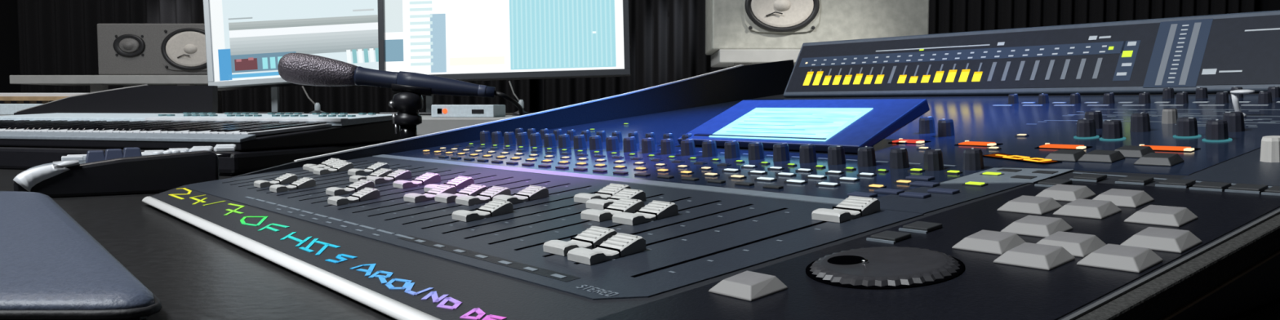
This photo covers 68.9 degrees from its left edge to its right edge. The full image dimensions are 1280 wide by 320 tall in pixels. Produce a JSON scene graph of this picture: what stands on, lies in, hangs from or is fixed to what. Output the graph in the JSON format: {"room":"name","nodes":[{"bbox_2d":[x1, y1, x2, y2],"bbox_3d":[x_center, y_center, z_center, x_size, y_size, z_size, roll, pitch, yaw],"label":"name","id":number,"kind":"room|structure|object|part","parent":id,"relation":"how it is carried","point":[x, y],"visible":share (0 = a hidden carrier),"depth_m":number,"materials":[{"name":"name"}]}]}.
{"room":"studio","nodes":[
{"label":"studio","id":0,"kind":"room"},
{"bbox_2d":[0,0,20,93],"bbox_3d":[-2.650,-0.536,0.971,0.100,2.600,6.000,0,3,0],"label":"wall","id":1,"kind":"structure","parent":0,"point":[9,30],"depth_m":3.85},
{"bbox_2d":[529,79,542,112],"bbox_3d":[0.000,-0.712,4.016,5.200,2.600,0.100,0,3,0],"label":"wall","id":2,"kind":"structure","parent":0,"point":[535,85],"depth_m":3.99,"materials":[{"name":"black fabric"}]},
{"bbox_2d":[17,0,530,112],"bbox_3d":[-1.500,-0.661,3.876,2.100,2.455,0.182,0,3,0],"label":"curtain","id":3,"kind":"object","parent":2,"relation":"attached to","point":[56,37],"visible":0.09,"depth_m":3.83,"materials":[{"name":"black fabric"}]},
{"bbox_2d":[542,0,727,111],"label":"curtain","id":4,"kind":"object","parent":2,"relation":"attached to","point":[667,41],"depth_m":3.83,"materials":[{"name":"black fabric"}]},
{"bbox_2d":[928,0,1254,34],"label":"curtain","id":5,"kind":"object","parent":2,"relation":"attached to","point":[945,16],"depth_m":3.82,"materials":[{"name":"black fabric"}]},
{"bbox_2d":[1254,0,1279,12],"bbox_3d":[2.650,-0.536,0.971,0.100,2.600,6.000,0,3,0],"label":"wall","id":6,"kind":"structure","parent":0,"point":[1260,5],"depth_m":3.87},
{"bbox_3d":[0.000,0.787,1.047,5.200,0.050,6.000,0,3,0],"label":"floor","id":7,"kind":"structure","parent":0,"visible":0},
{"bbox_2d":[0,112,533,136],"bbox_3d":[-0.475,0.302,2.046,2.850,0.802,1.050,0,3,0],"label":"desk","id":8,"kind":"object","parent":7,"relation":"on","point":[429,125],"visible":0.03,"depth_m":1.50,"materials":[{"name":"laminate"}]},
{"bbox_2d":[0,93,86,115],"bbox_3d":[-1.286,-0.126,2.096,0.358,0.048,0.160,0,3,0],"label":"synthesizer","id":9,"kind":"object","parent":8,"relation":"on","point":[10,103],"visible":0.26,"depth_m":2.04,"materials":[{"name":"white plastic"}]},
{"bbox_3d":[-1.286,-0.132,2.056,0.358,0.016,0.020,0,3,0],"label":"wood panel","id":10,"kind":"part","parent":9,"relation":"part of","materials":[{"name":"wood"}]},
{"bbox_3d":[-1.286,-0.140,2.120,0.358,0.024,0.110,0,3,0],"label":"panel","id":11,"kind":"part","parent":9,"relation":"part of","materials":[{"name":"plastic"}]},
{"bbox_2d":[13,84,217,115],"bbox_3d":[-0.913,-0.104,1.627,0.346,0.056,0.020,0,3,0],"label":"board","id":12,"kind":"object","parent":8,"relation":"on","point":[140,99],"visible":0.92,"depth_m":1.62,"materials":[{"name":"black plastic"}]},
{"bbox_2d":[9,75,222,113],"bbox_3d":[-1.233,-0.167,2.394,0.605,0.094,0.240,0,3,0],"label":"shelf","id":13,"kind":"object","parent":8,"relation":"on","point":[96,82],"visible":0.38,"depth_m":2.27,"materials":[{"name":"laminate"}]},
{"bbox_2d":[97,23,207,75],"bbox_3d":[-1.154,-0.277,2.380,0.355,0.126,0.216,0,3,0],"label":"loudspeaker","id":14,"kind":"object","parent":13,"relation":"on","point":[123,49],"visible":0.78,"depth_m":2.29,"materials":[{"name":"grey wood"}]},
{"bbox_3d":[-1.099,-0.272,2.286,0.147,0.105,0.004,0,3,0],"label":"woofer plate","id":15,"kind":"part","parent":14,"relation":"part of","materials":[{"name":"white plastic"}]},
{"bbox_2d":[203,0,378,113],"bbox_3d":[-0.773,-0.307,2.102,0.415,0.408,0.160,0,3,-7],"label":"computer monitor","id":16,"kind":"object","parent":8,"relation":"on","point":[246,41],"visible":0.66,"depth_m":2.08,"materials":[{"name":"silver-grey plastic"},{"name":"glass"}]},
{"bbox_3d":[-0.823,-0.185,2.103,0.014,0.156,0.014,0,3,0],"label":"stand post","id":17,"kind":"part","parent":16,"relation":"part of","materials":[{"name":"silver metal"}]},
{"bbox_2d":[302,85,324,113],"bbox_3d":[-0.640,-0.117,1.839,0.035,0.059,0.066,-2,4,-34],"label":"lead","id":18,"kind":"object","parent":8,"relation":"on","point":[317,106],"visible":0.84,"depth_m":1.82,"materials":[{"name":"black plastic"}]},
{"bbox_2d":[431,104,505,117],"bbox_3d":[-0.296,-0.086,1.627,0.104,0.021,0.142,0,3,0],"label":"audio interface","id":19,"kind":"object","parent":8,"relation":"on","point":[437,110],"visible":0.99,"depth_m":1.56,"materials":[{"name":"silver plastic"}]},
{"bbox_2d":[437,108,441,113],"bbox_3d":[-0.335,-0.082,1.558,0.007,0.008,0.002,0,3,0],"label":"switch","id":20,"kind":"object","parent":19,"relation":"attached to","point":[439,110],"depth_m":1.56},
{"bbox_2d":[442,108,447,113],"bbox_3d":[-0.326,-0.082,1.558,0.008,0.008,0.003,0,3,0],"label":"light","id":21,"kind":"object","parent":19,"relation":"attached to","point":[444,110],"depth_m":1.56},
{"bbox_3d":[-0.271,-0.081,1.558,0.020,0.007,0.002,0,3,0],"label":"port panel","id":22,"kind":"part","parent":19,"relation":"part of","materials":[{"name":"black plastic"}]},
{"bbox_2d":[377,0,631,115],"bbox_3d":[-0.278,-0.305,1.957,0.521,0.421,0.178,0,3,0],"label":"computer monitor","id":23,"kind":"object","parent":8,"relation":"on","point":[460,40],"visible":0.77,"depth_m":1.90,"materials":[{"name":"black plastic"}]},
{"bbox_3d":[-0.447,-0.178,1.983,0.014,0.156,0.014,0,3,0],"label":"stand post","id":24,"kind":"part","parent":23,"relation":"part of","materials":[{"name":"black plastic"}]},
{"bbox_2d":[508,80,529,115],"bbox_3d":[-0.236,-0.122,1.836,0.036,0.069,0.056,-1,3,-18],"label":"lead","id":25,"kind":"object","parent":8,"relation":"on","point":[521,102],"visible":0.7,"depth_m":1.82,"materials":[{"name":"black plastic"}]},
{"bbox_2d":[711,48,800,67],"bbox_3d":[0.363,-0.153,1.884,0.423,0.126,0.220,0,3,0],"label":"shelf","id":26,"kind":"object","parent":8,"relation":"on","point":[728,58],"visible":0.26,"depth_m":1.77,"materials":[{"name":"laminate"}]},
{"bbox_2d":[705,0,928,54],"bbox_3d":[0.347,-0.312,1.877,0.415,0.190,0.216,0,3,0],"label":"loudspeaker","id":27,"kind":"object","parent":26,"relation":"on","point":[729,24],"visible":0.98,"depth_m":1.79,"materials":[{"name":"grey painted wood"},{"name":"black rubber"},{"name":"paper"}]},
{"bbox_3d":[0.271,-0.296,1.784,0.145,0.104,0.004,0,3,0],"label":"woofer plate","id":28,"kind":"part","parent":27,"relation":"part of","materials":[{"name":"black rubber"}]},
{"bbox_2d":[0,168,1279,319],"bbox_3d":[-0.497,0.387,1.038,1.343,0.750,2.037,-3,4,-40],"label":"table","id":29,"kind":"object","parent":7,"relation":"on","point":[195,273],"visible":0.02,"depth_m":0.40,"materials":[{"name":"black wood"}]},
{"bbox_2d":[0,191,161,319],"bbox_3d":[-0.480,0.036,0.508,0.293,0.011,0.732,-3,4,-39],"label":"padded armrest","id":30,"kind":"object","parent":29,"relation":"on","point":[51,268],"visible":1,"depth_m":0.34,"materials":[{"name":"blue leather"}]},
{"bbox_3d":[-0.480,0.040,0.508,0.283,0.004,0.722,-3,4,-40],"label":"board","id":31,"kind":"part","parent":30,"relation":"part of","materials":[{"name":"leather"}]},
{"bbox_2d":[13,143,235,198],"bbox_3d":[-0.434,0.006,0.803,0.171,0.036,0.137,-2,4,-32],"label":"keyboard","id":32,"kind":"object","parent":29,"relation":"on","point":[131,171],"visible":0.96,"depth_m":0.74,"materials":[{"name":"black plastic"}]},
{"bbox_3d":[-0.460,0.012,0.724,0.043,0.023,0.028,-2,4,-32],"label":"nose trim","id":33,"kind":"part","parent":32,"relation":"part of","materials":[{"name":"silver metal"}]},
{"bbox_3d":[-0.403,-0.004,0.781,0.008,0.005,0.008,-2,4,-32],"label":"knob","id":34,"kind":"part","parent":32,"relation":"part of","materials":[{"name":"white plastic"}]},
{"bbox_3d":[-0.397,-0.005,0.785,0.008,0.005,0.008,-2,4,-32],"label":"knob","id":35,"kind":"part","parent":32,"relation":"part of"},
{"bbox_3d":[-0.392,-0.006,0.787,0.008,0.005,0.008,-2,4,-32],"label":"knob","id":36,"kind":"part","parent":32,"relation":"part of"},
{"bbox_2d":[0,141,389,175],"bbox_3d":[-0.654,-0.010,1.192,0.636,0.024,0.326,1,3,19],"label":"keyboard stand","id":37,"kind":"object","parent":29,"relation":"on","point":[237,162],"visible":0.42,"depth_m":1.02,"materials":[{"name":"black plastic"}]},
{"bbox_2d":[0,112,399,150],"bbox_3d":[-0.651,-0.042,1.192,0.620,0.036,0.301,1,3,19],"label":"keyboard","id":38,"kind":"object","parent":29,"relation":"on","point":[246,131],"visible":0.99,"depth_m":1.08,"materials":[{"name":"black plastic"}]},
{"bbox_3d":[-0.696,-0.028,1.061,0.620,0.008,0.023,1,3,19],"label":"rail","id":39,"kind":"part","parent":38,"relation":"part of","materials":[{"name":"silver metal"}]},
{"bbox_3d":[-0.625,-0.056,1.268,0.620,0.013,0.137,1,3,19],"label":"panel","id":40,"kind":"part","parent":38,"relation":"part of","materials":[{"name":"white plastic"}]},
{"bbox_2d":[388,83,433,139],"bbox_3d":[-0.261,-0.038,1.050,0.090,0.096,0.090,0,3,0],"label":"microphone stand","id":41,"kind":"object","parent":29,"relation":"on","point":[409,100],"visible":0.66,"depth_m":1.04,"materials":[{"name":"black plastic"}]},
{"bbox_2d":[277,53,495,97],"bbox_3d":[-0.283,-0.095,1.042,0.242,0.050,0.036,0,3,3],"label":"microphone","id":42,"kind":"object","parent":41,"relation":"on","point":[301,68],"visible":1,"depth_m":1.04,"materials":[{"name":"grey metal"}]},
{"bbox_2d":[277,53,357,86],"bbox_3d":[-0.361,-0.100,1.046,0.087,0.035,0.035,7,3,0],"label":"grille","id":43,"kind":"object","parent":42,"relation":"attached to","point":[301,68],"depth_m":1.03,"materials":[{"name":"grey metal"}]},
{"bbox_3d":[-0.216,-0.082,1.047,0.108,0.023,0.023,7,3,0],"label":"handle","id":44,"kind":"part","parent":42,"relation":"part of","materials":[{"name":"black metal"}]},
{"bbox_2d":[494,90,524,115],"bbox_3d":[-0.148,-0.040,1.124,0.018,0.086,0.156,0,3,5],"label":"microphone cable","id":45,"kind":"object","parent":42,"relation":"attached to","point":[505,96],"visible":0.61,"depth_m":1.07,"materials":[{"name":"black rubber"}]},
{"bbox_3d":[-0.275,-0.041,1.047,0.008,0.022,0.004,3,4,40],"label":"rod","id":46,"kind":"part","parent":41,"relation":"part of","materials":[{"name":"metal"}]},
{"bbox_3d":[-0.261,-0.023,1.050,0.019,0.038,0.019,0,3,0],"label":"post","id":47,"kind":"part","parent":41,"relation":"part of","materials":[{"name":"black metal"}]},
{"bbox_2d":[142,9,1279,319],"bbox_3d":[0.112,-0.041,0.662,0.764,0.145,0.679,-3,4,-39],"label":"mixing console","id":48,"kind":"object","parent":29,"relation":"on","point":[1126,170],"visible":1,"depth_m":0.46,"materials":[{"name":"paint"}]},
{"bbox_3d":[-0.164,0.043,0.419,0.023,0.003,0.623,-11,9,-38],"label":"trim","id":49,"kind":"part","parent":48,"relation":"part of","materials":[{"name":"plastic"}]},
{"bbox_3d":[-0.141,-0.021,0.847,0.010,0.010,0.010,-9,8,-30],"label":"channel knob","id":50,"kind":"part","parent":48,"relation":"part of","materials":[{"name":"plastic"}]},
{"bbox_3d":[-0.127,-0.020,0.830,0.010,0.010,0.010,-8,8,-24],"label":"channel knob","id":51,"kind":"part","parent":48,"relation":"part of","materials":[{"name":"plastic"}]},
{"bbox_3d":[-0.114,-0.019,0.814,0.010,0.010,0.010,0,9,32],"label":"channel knob","id":52,"kind":"part","parent":48,"relation":"part of","materials":[{"name":"plastic"}]},
{"bbox_3d":[-0.111,-0.025,0.865,0.008,0.008,0.009,-9,8,-27],"label":"gain knob","id":53,"kind":"part","parent":48,"relation":"part of","materials":[{"name":"plastic"}]},
{"bbox_3d":[-0.101,-0.018,0.797,0.010,0.010,0.010,-7,7,-15],"label":"channel knob","id":54,"kind":"part","parent":48,"relation":"part of","materials":[{"name":"plastic"}]},
{"bbox_3d":[-0.098,-0.024,0.848,0.008,0.008,0.009,-9,8,-28],"label":"gain knob","id":55,"kind":"part","parent":48,"relation":"part of","materials":[{"name":"plastic"}]},
{"bbox_3d":[-0.087,-0.017,0.781,0.010,0.010,0.010,0,9,34],"label":"channel knob","id":56,"kind":"part","parent":48,"relation":"part of","materials":[{"name":"plastic"}]},
{"bbox_3d":[-0.085,-0.023,0.832,0.009,0.009,0.009,1,10,40],"label":"gain knob","id":57,"kind":"part","parent":48,"relation":"part of","materials":[{"name":"plastic"}]},
{"bbox_3d":[-0.074,-0.016,0.764,0.010,0.010,0.010,1,9,39],"label":"channel knob","id":58,"kind":"part","parent":48,"relation":"part of","materials":[{"name":"black plastic"}]},
{"bbox_3d":[-0.119,0.021,0.547,0.155,0.002,0.556,-10,9,-38],"label":"fader plate","id":59,"kind":"part","parent":48,"relation":"part of","materials":[{"name":"black metal"}]},
{"bbox_3d":[-0.072,-0.022,0.815,0.009,0.008,0.008,-6,7,-9],"label":"gain knob","id":60,"kind":"part","parent":48,"relation":"part of","materials":[{"name":"plastic"}]},
{"bbox_2d":[267,163,853,272],"bbox_3d":[-0.109,0.020,0.544,0.097,0.015,0.503,-9,7,-38],"label":"faders","id":61,"kind":"object","parent":48,"relation":"on","point":[372,163],"depth_m":0.43,"materials":[{"name":"white plastic"}]},
{"bbox_3d":[-0.061,-0.015,0.748,0.010,0.010,0.010,-2,8,22],"label":"channel knob","id":62,"kind":"part","parent":48,"relation":"part of","materials":[{"name":"plastic"}]},
{"bbox_3d":[-0.058,-0.021,0.799,0.008,0.008,0.009,-2,8,20],"label":"gain knob","id":63,"kind":"part","parent":48,"relation":"part of","materials":[{"name":"plastic"}]},
{"bbox_3d":[-0.047,-0.014,0.732,0.010,0.010,0.010,-2,8,25],"label":"channel knob","id":64,"kind":"part","parent":48,"relation":"part of","materials":[{"name":"plastic"}]},
{"bbox_3d":[-0.045,-0.020,0.782,0.009,0.009,0.009,0,9,33],"label":"gain knob","id":65,"kind":"part","parent":48,"relation":"part of","materials":[{"name":"black plastic"}]},
{"bbox_3d":[-0.034,-0.013,0.715,0.010,0.010,0.010,-12,10,-42],"label":"channel knob","id":66,"kind":"part","parent":48,"relation":"part of","materials":[{"name":"plastic"}]},
{"bbox_2d":[576,284,619,296],"bbox_3d":[-0.014,0.043,0.304,0.004,0.001,0.019,-10,10,-38],"label":"print","id":67,"kind":"object","parent":48,"relation":"on","point":[598,291],"depth_m":0.30},
{"bbox_3d":[-0.032,-0.019,0.766,0.009,0.009,0.009,0,9,34],"label":"gain knob","id":68,"kind":"part","parent":48,"relation":"part of","materials":[{"name":"plastic"}]},
{"bbox_3d":[-0.021,-0.012,0.698,0.010,0.010,0.010,-8,8,-23],"label":"channel knob","id":69,"kind":"part","parent":48,"relation":"part of","materials":[{"name":"plastic"}]},
{"bbox_3d":[-0.018,-0.018,0.749,0.008,0.008,0.009,-8,8,-21],"label":"gain knob","id":70,"kind":"part","parent":48,"relation":"part of","materials":[{"name":"plastic"}]},
{"bbox_3d":[-0.007,-0.011,0.682,0.010,0.010,0.010,-8,8,-21],"label":"channel knob","id":71,"kind":"part","parent":48,"relation":"part of","materials":[{"name":"plastic"}]},
{"bbox_3d":[-0.005,-0.017,0.733,0.009,0.008,0.008,-4,7,5],"label":"gain knob","id":72,"kind":"part","parent":48,"relation":"part of","materials":[{"name":"plastic"}]},
{"bbox_3d":[0.006,-0.011,0.665,0.010,0.010,0.010,-10,9,-34],"label":"channel knob","id":73,"kind":"part","parent":48,"relation":"part of","materials":[{"name":"plastic"}]},
{"bbox_3d":[0.008,-0.016,0.716,0.008,0.008,0.009,-11,10,-40],"label":"gain knob","id":74,"kind":"part","parent":48,"relation":"part of","materials":[{"name":"plastic"}]},
{"bbox_3d":[0.019,-0.009,0.649,0.010,0.010,0.010,-9,8,-30],"label":"channel knob","id":75,"kind":"part","parent":48,"relation":"part of","materials":[{"name":"plastic"}]},
{"bbox_3d":[0.021,-0.015,0.700,0.009,0.008,0.008,2,10,43],"label":"gain knob","id":76,"kind":"part","parent":48,"relation":"part of","materials":[{"name":"plastic"}]},
{"bbox_3d":[0.035,-0.015,0.683,0.009,0.008,0.008,-4,7,10],"label":"gain knob","id":77,"kind":"part","parent":48,"relation":"part of","materials":[{"name":"plastic"}]},
{"bbox_3d":[0.032,-0.009,0.633,0.010,0.010,0.010,-8,8,-23],"label":"channel knob","id":78,"kind":"part","parent":48,"relation":"part of","materials":[{"name":"plastic"}]},
{"bbox_3d":[0.046,-0.008,0.616,0.010,0.010,0.010,-8,8,-22],"label":"channel knob","id":79,"kind":"part","parent":48,"relation":"part of","materials":[{"name":"plastic"}]},
{"bbox_2d":[710,158,720,161],"bbox_3d":[0.048,0.000,0.591,0.003,0.001,0.006,-11,9,-38],"label":"light","id":80,"kind":"object","parent":48,"relation":"on","point":[714,159],"depth_m":0.59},
{"bbox_3d":[0.059,-0.007,0.600,0.010,0.010,0.010,-11,9,-40],"label":"channel knob","id":81,"kind":"part","parent":48,"relation":"part of","materials":[{"name":"black plastic"}]},
{"bbox_2d":[733,160,744,163],"bbox_3d":[0.061,0.001,0.574,0.003,0.001,0.006,-11,9,-38],"label":"light","id":82,"kind":"object","parent":48,"relation":"on","point":[737,161],"depth_m":0.57,"materials":[{"name":"green plastic"}]},
{"bbox_3d":[0.072,-0.006,0.583,0.010,0.010,0.010,-9,8,-27],"label":"channel knob","id":83,"kind":"part","parent":48,"relation":"part of","materials":[{"name":"plastic"}]},
{"bbox_2d":[759,161,770,164],"bbox_3d":[0.074,0.002,0.558,0.003,0.001,0.006,-11,9,-38],"label":"light","id":84,"kind":"object","parent":48,"relation":"on","point":[762,162],"depth_m":0.56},
{"bbox_3d":[0.086,-0.005,0.567,0.010,0.010,0.010,-6,7,-8],"label":"channel knob","id":85,"kind":"part","parent":48,"relation":"part of","materials":[{"name":"plastic"}]},
{"bbox_2d":[785,163,797,166],"bbox_3d":[0.088,0.003,0.541,0.003,0.001,0.006,-11,9,-38],"label":"light","id":86,"kind":"object","parent":48,"relation":"on","point":[789,164],"depth_m":0.54,"materials":[{"name":"green plastic"}]},
{"bbox_3d":[0.099,-0.004,0.550,0.010,0.010,0.010,2,10,43],"label":"channel knob","id":87,"kind":"part","parent":48,"relation":"part of","materials":[{"name":"black plastic"}]},
{"bbox_2d":[813,164,826,168],"bbox_3d":[0.101,0.004,0.525,0.003,0.001,0.006,-11,9,-38],"label":"light","id":88,"kind":"object","parent":48,"relation":"on","point":[818,166],"depth_m":0.52,"materials":[{"name":"green plastic"}]},
{"label":"channel panel","id":89,"kind":"part","parent":48,"relation":"part of","materials":[{"name":"plastic"}]},
{"bbox_3d":[0.112,-0.003,0.534,0.010,0.010,0.010,-9,8,-30],"label":"channel knob","id":90,"kind":"part","parent":48,"relation":"part of","materials":[{"name":"plastic"}]},
{"bbox_2d":[843,167,856,170],"bbox_3d":[0.114,0.005,0.508,0.003,0.001,0.006,-11,9,-38],"label":"light","id":91,"kind":"object","parent":48,"relation":"on","point":[846,168],"depth_m":0.51,"materials":[{"name":"green plastic"}]},
{"bbox_3d":[0.126,-0.002,0.517,0.010,0.010,0.010,-3,8,17],"label":"channel knob","id":92,"kind":"part","parent":48,"relation":"part of","materials":[{"name":"plastic"}]},
{"bbox_2d":[875,168,888,172],"bbox_3d":[0.128,0.006,0.492,0.003,0.001,0.006,-11,9,-38],"label":"light","id":93,"kind":"object","parent":48,"relation":"attached to","point":[880,170],"depth_m":0.49,"materials":[{"name":"green plastic"}]},
{"bbox_3d":[0.139,-0.001,0.501,0.010,0.010,0.010,1,10,41],"label":"channel knob","id":94,"kind":"part","parent":48,"relation":"part of","materials":[{"name":"plastic"}]},
{"bbox_2d":[896,140,906,143],"bbox_3d":[0.168,-0.011,0.597,0.005,0.001,0.007,-11,9,-38],"label":"light","id":95,"kind":"object","parent":48,"relation":"on","point":[900,142],"depth_m":0.60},
{"bbox_2d":[907,168,924,172],"bbox_3d":[0.143,0.005,0.484,0.005,0.001,0.007,-11,9,-38],"label":"light","id":96,"kind":"object","parent":48,"relation":"attached to","point":[914,170],"depth_m":0.48,"materials":[{"name":"yellow plastic"}]},
{"bbox_2d":[916,146,930,150],"bbox_3d":[0.171,-0.007,0.561,0.005,0.001,0.007,-11,9,-38],"label":"light","id":97,"kind":"object","parent":48,"relation":"attached to","point":[920,148],"depth_m":0.56,"materials":[{"name":"white plastic"}]},
{"bbox_3d":[0.196,-0.024,0.638,0.011,0.010,0.011,-8,8,-19],"label":"encoder knob","id":98,"kind":"part","parent":48,"relation":"part of","materials":[{"name":"plastic"}]},
{"bbox_3d":[0.152,0.000,0.484,0.010,0.010,0.010,-5,7,2],"label":"channel knob","id":99,"kind":"part","parent":48,"relation":"part of","materials":[{"name":"plastic"}]},
{"bbox_3d":[0.104,0.033,0.302,0.293,0.002,0.102,-11,9,-38],"label":"control panel","id":100,"kind":"part","parent":48,"relation":"part of","materials":[{"name":"black plastic"}]},
{"bbox_3d":[0.201,-0.021,0.614,0.011,0.010,0.011,-6,7,-7],"label":"encoder knob","id":101,"kind":"part","parent":48,"relation":"part of","materials":[{"name":"plastic"}]},
{"bbox_2d":[944,170,962,174],"bbox_3d":[0.157,0.006,0.468,0.005,0.001,0.007,-11,9,-38],"label":"light","id":102,"kind":"object","parent":48,"relation":"on","point":[956,172],"depth_m":0.47,"materials":[{"name":"yellow plastic"}]},
{"bbox_3d":[0.149,0.013,0.429,0.115,0.001,0.043,-11,9,-38],"label":"monitor panel","id":103,"kind":"part","parent":48,"relation":"part of","materials":[{"name":"grey plastic"}]},
{"bbox_3d":[0.170,0.000,0.475,0.010,0.010,0.010,-3,8,17],"label":"channel knob","id":104,"kind":"part","parent":48,"relation":"part of","materials":[{"name":"plastic"}]},
{"bbox_2d":[961,181,987,186],"bbox_3d":[0.155,0.011,0.431,0.006,0.001,0.010,-11,9,-38],"label":"light","id":105,"kind":"object","parent":48,"relation":"on","point":[968,184],"depth_m":0.43,"materials":[{"name":"yellow plastic"}]},
{"bbox_2d":[979,172,1004,175],"bbox_3d":[0.171,0.007,0.453,0.006,0.001,0.010,-11,9,-38],"label":"light","id":106,"kind":"object","parent":48,"relation":"on","point":[984,173],"depth_m":0.45,"materials":[{"name":"yellow plastic"}]},
{"bbox_2d":[986,146,1001,150],"bbox_3d":[0.203,-0.007,0.537,0.005,0.001,0.007,-11,9,-38],"label":"light","id":107,"kind":"object","parent":48,"relation":"attached to","point":[989,148],"depth_m":0.53,"materials":[{"name":"white plastic"}]},
{"bbox_3d":[0.175,0.008,0.444,0.056,0.001,0.037,-11,9,-38],"label":"button frame","id":108,"kind":"part","parent":48,"relation":"part of","materials":[{"name":"grey plastic"}]},
{"bbox_3d":[0.314,-0.051,0.784,0.008,0.007,0.008,-1,8,29],"label":"trim knob","id":109,"kind":"part","parent":48,"relation":"part of","materials":[{"name":"black plastic"}]},
{"bbox_2d":[1014,133,1029,137],"bbox_3d":[0.238,-0.015,0.581,0.005,0.001,0.007,-11,9,-38],"label":"light","id":110,"kind":"object","parent":48,"relation":"on","point":[1019,135],"depth_m":0.58,"materials":[{"name":"white plastic"}]},
{"bbox_3d":[0.373,-0.091,0.840,0.030,0.055,0.619,-3,4,-39],"label":"meter panel","id":111,"kind":"part","parent":48,"relation":"part of","materials":[{"name":"black plastic"}]},
{"bbox_3d":[0.330,-0.050,0.763,0.008,0.008,0.008,-4,7,10],"label":"trim knob","id":112,"kind":"part","parent":48,"relation":"part of","materials":[{"name":"plastic"}]},
{"bbox_3d":[0.346,-0.049,0.743,0.008,0.008,0.008,-8,8,-22],"label":"trim knob","id":113,"kind":"part","parent":48,"relation":"part of","materials":[{"name":"plastic"}]},
{"bbox_2d":[1073,135,1099,138],"bbox_3d":[0.264,-0.014,0.552,0.014,0.001,0.014,-11,9,-38],"label":"ring light","id":114,"kind":"object","parent":48,"relation":"on","point":[1096,136],"depth_m":0.55,"materials":[{"name":"teal plastic"}]},
{"bbox_3d":[0.263,-0.019,0.551,0.011,0.011,0.011,-3,8,13],"label":"encoder knob","id":115,"kind":"part","parent":48,"relation":"part of","materials":[{"name":"black plastic"}]},
{"bbox_3d":[0.286,-0.025,0.588,0.011,0.010,0.011,1,10,41],"label":"encoder knob","id":116,"kind":"part","parent":48,"relation":"part of","materials":[{"name":"plastic"}]},
{"bbox_3d":[0.363,-0.048,0.723,0.008,0.008,0.008,-4,7,4],"label":"trim knob","id":117,"kind":"part","parent":48,"relation":"part of","materials":[{"name":"plastic"}]},
{"bbox_2d":[1099,137,1125,140],"bbox_3d":[0.271,-0.012,0.536,0.014,0.001,0.014,-11,9,-38],"label":"ring light","id":118,"kind":"object","parent":48,"relation":"on","point":[1124,138],"depth_m":0.53,"materials":[{"name":"teal plastic"}]},
{"bbox_3d":[0.271,-0.017,0.535,0.011,0.011,0.011,-6,7,-9],"label":"encoder knob","id":119,"kind":"part","parent":48,"relation":"part of","materials":[{"name":"black plastic"}]},
{"bbox_3d":[0.299,-0.022,0.558,0.011,0.010,0.011,-10,9,-36],"label":"encoder knob","id":120,"kind":"part","parent":48,"relation":"part of","materials":[{"name":"plastic"}]},
{"bbox_3d":[0.380,-0.047,0.702,0.008,0.008,0.008,0,9,32],"label":"trim knob","id":121,"kind":"part","parent":48,"relation":"part of","materials":[{"name":"plastic"}]},
{"bbox_3d":[0.408,-0.052,0.721,0.008,0.007,0.008,-12,10,-44],"label":"trim knob","id":122,"kind":"part","parent":48,"relation":"part of","materials":[{"name":"black plastic"}]},
{"bbox_3d":[0.330,-0.028,0.581,0.009,0.009,0.009,-11,9,-38],"label":"grey knob","id":123,"kind":"part","parent":48,"relation":"part of","materials":[{"name":"plastic"}]},
{"bbox_3d":[0.320,0.006,0.402,0.755,0.009,0.007,-11,9,-38],"label":"trim","id":124,"kind":"part","parent":48,"relation":"part of","materials":[{"name":"paint"}]},
{"bbox_3d":[0.396,-0.045,0.682,0.008,0.008,0.008,-9,8,-27],"label":"trim knob","id":125,"kind":"part","parent":48,"relation":"part of","materials":[{"name":"plastic"}]},
{"bbox_3d":[0.305,-0.018,0.520,0.011,0.010,0.011,-8,8,-23],"label":"encoder knob","id":126,"kind":"part","parent":48,"relation":"part of","materials":[{"name":"plastic"}]},
{"bbox_2d":[1173,134,1201,137],"bbox_3d":[0.305,-0.013,0.521,0.014,0.001,0.014,-11,9,-38],"label":"ring light","id":127,"kind":"object","parent":48,"relation":"on","point":[1199,135],"depth_m":0.52,"materials":[{"name":"teal plastic"}]},
{"bbox_3d":[0.423,-0.051,0.703,0.008,0.008,0.008,-10,9,-34],"label":"trim knob","id":128,"kind":"part","parent":48,"relation":"part of","materials":[{"name":"plastic"}]},
{"bbox_3d":[0.308,-0.016,0.499,0.011,0.011,0.011,0,9,35],"label":"encoder knob","id":129,"kind":"part","parent":48,"relation":"part of","materials":[{"name":"black plastic"}]},
{"bbox_2d":[1201,137,1232,142],"bbox_3d":[0.309,-0.011,0.499,0.014,0.001,0.014,-11,9,-38],"label":"ring light","id":130,"kind":"object","parent":48,"relation":"on","point":[1229,139],"depth_m":0.49,"materials":[{"name":"teal plastic"}]},
{"bbox_3d":[0.413,-0.044,0.661,0.008,0.007,0.008,-4,7,7],"label":"trim knob","id":131,"kind":"part","parent":48,"relation":"part of","materials":[{"name":"black plastic"}]},
{"bbox_3d":[0.353,-0.010,0.467,0.276,0.001,0.050,-11,9,-38],"label":"talkback panel","id":132,"kind":"part","parent":48,"relation":"part of","materials":[{"name":"grey metal"}]},
{"bbox_3d":[0.334,-0.022,0.526,0.011,0.010,0.011,-10,9,-34],"label":"encoder knob","id":133,"kind":"part","parent":48,"relation":"part of","materials":[{"name":"plastic"}]},
{"bbox_3d":[0.438,-0.050,0.685,0.008,0.007,0.008,-5,7,-1],"label":"trim knob","id":134,"kind":"part","parent":48,"relation":"part of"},
{"bbox_3d":[0.373,-0.035,0.579,0.009,0.017,0.013,-11,9,-38],"label":"toggle lever","id":135,"kind":"part","parent":48,"relation":"part of","materials":[{"name":"silver metal"}]},
{"bbox_3d":[0.429,-0.043,0.641,0.008,0.008,0.008,-7,8,-16],"label":"trim knob","id":136,"kind":"part","parent":48,"relation":"part of","materials":[{"name":"plastic"}]},
{"bbox_3d":[0.289,-0.005,0.426,0.011,0.011,0.010,-11,9,-38],"label":"white knob","id":137,"kind":"part","parent":48,"relation":"part of","materials":[{"name":"plastic"}]},
{"bbox_3d":[0.453,-0.049,0.666,0.008,0.008,0.008,-4,7,10],"label":"trim knob","id":138,"kind":"part","parent":48,"relation":"part of","materials":[{"name":"plastic"}]}
]}

